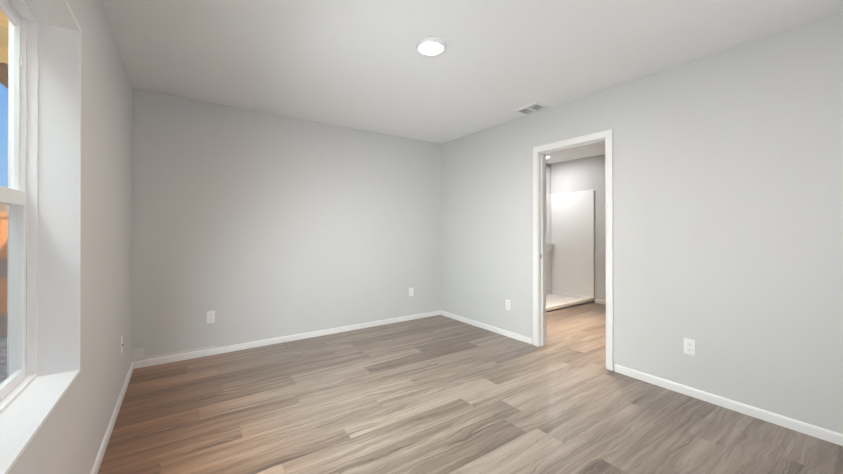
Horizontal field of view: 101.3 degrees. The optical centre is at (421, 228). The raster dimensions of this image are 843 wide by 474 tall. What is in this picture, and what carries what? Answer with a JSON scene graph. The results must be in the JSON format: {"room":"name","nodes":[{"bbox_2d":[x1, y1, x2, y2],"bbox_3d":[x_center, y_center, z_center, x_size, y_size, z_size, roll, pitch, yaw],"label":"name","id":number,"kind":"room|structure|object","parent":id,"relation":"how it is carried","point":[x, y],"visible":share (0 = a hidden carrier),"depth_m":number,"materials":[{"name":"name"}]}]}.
{"room":"empty bedroom","nodes":[
{"label":"empty bedroom","id":0,"kind":"room"},
{"bbox_2d":[8,0,132,473],"bbox_3d":[-1.325,-0.007,1.192,0.115,2.440,4.350,0,0,-35],"label":"wall","id":1,"kind":"structure","parent":0,"point":[68,437],"depth_m":1.78,"materials":[{"name":"grey paint"}]},
{"bbox_2d":[0,0,81,473],"bbox_3d":[-1.245,-0.121,1.002,0.202,1.449,0.991,0,0,-35],"label":"window","id":2,"kind":"structure","parent":1,"relation":"in","point":[26,413],"depth_m":1.38,"materials":[{"name":"white paint"}]},
{"bbox_2d":[90,362,133,473],"bbox_3d":[-1.269,1.182,1.219,0.012,0.062,4.338,0,0,-35],"label":"baseboard","id":3,"kind":"structure","parent":1,"relation":"attached to","point":[100,454],"depth_m":2.05,"materials":[{"name":"white wood"}]},
{"bbox_2d":[120,336,123,353],"bbox_3d":[-2.125,0.825,2.456,0.014,0.115,0.070,0,0,-35],"label":"outlet","id":4,"kind":"object","parent":1,"relation":"attached to","point":[121,344],"visible":1,"depth_m":2.44,"materials":[{"name":"white plastic"}]},
{"bbox_2d":[132,89,550,361],"bbox_3d":[-0.087,0.004,4.770,6.230,2.440,0.115,0,0,-35],"label":"wall","id":5,"kind":"structure","parent":0,"point":[248,225],"depth_m":3.65,"materials":[{"name":"grey paint"}]},
{"bbox_2d":[133,346,214,359],"bbox_3d":[-2.262,1.104,3.186,0.616,0.099,0.002,0,0,-35],"label":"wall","id":6,"kind":"structure","parent":5,"relation":"attached to","point":[138,353],"depth_m":3.09,"materials":[{"name":"white"}]},
{"bbox_2d":[207,311,214,322],"bbox_3d":[-2.035,0.852,3.339,0.070,0.115,0.007,0,0,-35],"label":"electrical outlet","id":7,"kind":"object","parent":5,"relation":"attached to","point":[210,316],"visible":1,"depth_m":3.34,"materials":[{"name":"white plastic"}]},
{"bbox_2d":[133,310,440,368],"bbox_3d":[-1.119,1.191,3.972,3.400,0.062,0.012,0,0,-35],"label":"baseboard","id":8,"kind":"structure","parent":5,"relation":"attached to","point":[188,355],"depth_m":3.63,"materials":[{"name":"white wood"}]},
{"bbox_2d":[409,288,412,296],"bbox_3d":[-0.138,0.852,4.657,0.070,0.115,0.007,0,0,-35],"label":"electrical outlet","id":9,"kind":"object","parent":5,"relation":"attached to","point":[410,291],"visible":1,"depth_m":4.65,"materials":[{"name":"white plastic"}]},
{"bbox_2d":[98,303,842,473],"bbox_3d":[1.186,1.248,2.932,6.230,0.060,4.580,0,0,-35],"label":"floor","id":10,"kind":"structure","parent":0,"point":[439,394],"depth_m":2.25,"materials":[{"name":"brown wood"}]},
{"bbox_2d":[546,190,594,312],"bbox_3d":[1.980,0.087,5.629,1.617,2.280,0.827,0,0,-35],"label":"shower","id":11,"kind":"object","parent":10,"relation":"on","point":[569,249],"visible":0.42,"depth_m":6.05,"materials":[{"name":"white"}]},
{"bbox_2d":[102,0,842,163],"bbox_3d":[1.186,-1.272,2.941,6.230,0.100,4.580,0,0,-35],"label":"ceiling","id":12,"kind":"structure","parent":0,"point":[366,65],"depth_m":2.37,"materials":[{"name":"white paint"}]},
{"bbox_2d":[416,37,445,54],"bbox_3d":[0.064,-1.208,2.306,0.200,0.031,0.200,0,0,-35],"label":"recessed light","id":13,"kind":"object","parent":12,"relation":"in","point":[431,46],"visible":1,"depth_m":2.26,"materials":[{"name":"white plastic"}]},
{"bbox_2d":[513,102,549,115],"bbox_3d":[1.114,-1.214,3.505,0.215,0.012,0.290,0,0,-35],"label":"ceiling vent","id":14,"kind":"object","parent":12,"relation":"in","point":[535,107],"visible":1,"depth_m":3.50,"materials":[{"name":"white metal"}]},
{"bbox_2d":[551,154,605,300],"bbox_3d":[3.325,0.006,5.217,0.115,2.440,3.045,0,0,-35],"label":"wall","id":15,"kind":"structure","parent":0,"point":[583,174],"depth_m":5.75,"materials":[{"name":"grey paint"}]},
{"bbox_2d":[595,299,605,304],"bbox_3d":[3.480,1.194,4.879,0.012,0.062,2.090,0,0,-35],"label":"baseboard","id":16,"kind":"structure","parent":15,"relation":"attached to","point":[600,301],"depth_m":5.65,"materials":[{"name":"white wood"}]},
{"bbox_2d":[441,11,842,433],"bbox_3d":[1.562,-0.001,3.197,0.115,2.440,4.350,0,0,-35],"label":"wall","id":17,"kind":"structure","parent":0,"point":[728,211],"depth_m":2.43,"materials":[{"name":"grey paint"}]},
{"bbox_2d":[506,299,510,309],"bbox_3d":[0.983,0.862,3.920,0.007,0.115,0.070,0,0,-35],"label":"electrical outlet","id":18,"kind":"object","parent":17,"relation":"attached to","point":[508,304],"visible":1,"depth_m":3.91,"materials":[{"name":"white plastic"}]},
{"bbox_2d":[533,129,612,370],"bbox_3d":[1.463,0.181,3.339,0.147,2.077,0.817,0,0,-35],"label":"door frame","id":19,"kind":"structure","parent":17,"relation":"attached to","point":[539,241],"depth_m":3.58,"materials":[{"name":"white wood"}]},
{"bbox_2d":[441,310,842,445],"bbox_3d":[1.513,1.188,3.152,0.012,0.062,4.338,0,0,-35],"label":"baseboard","id":20,"kind":"structure","parent":17,"relation":"attached to","point":[804,428],"depth_m":2.40,"materials":[{"name":"white wood"}]},
{"bbox_2d":[684,338,694,355],"bbox_3d":[1.954,0.861,2.522,0.007,0.115,0.070,0,0,-35],"label":"electrical outlet","id":21,"kind":"object","parent":17,"relation":"attached to","point":[689,346],"visible":1,"depth_m":2.52,"materials":[{"name":"white plastic"}]},
{"label":"outside","id":22,"kind":"structure","parent":0,"visible":0},
{"bbox_2d":[0,336,6,382],"bbox_3d":[-8.133,1.450,-0.931,13.484,0.050,24.000,0,0,-35],"label":"ground","id":23,"kind":"structure","parent":22,"point":[3,356],"depth_m":3.84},
{"bbox_2d":[0,204,7,336],"bbox_3d":[-5.751,0.496,-3.523,12.436,1.842,13.018,0,0,-35],"label":"fence","id":24,"kind":"object","parent":23,"relation":"on","point":[4,323],"depth_m":4.55,"materials":[{"name":"brown wood"}]},
{"bbox_3d":[1.039,-1.352,2.838,7.190,0.060,5.180,0,0,-35],"label":"roof slab","id":25,"kind":"structure","parent":0,"visible":0},
{"bbox_2d":[0,10,7,88],"bbox_3d":[-2.297,-1.215,1.915,0.658,0.220,12.000,0,0,-35],"label":"soffit","id":26,"kind":"structure","parent":25,"relation":"attached to","point":[3,53],"depth_m":2.37,"materials":[{"name":"brown wood"}]}
]}

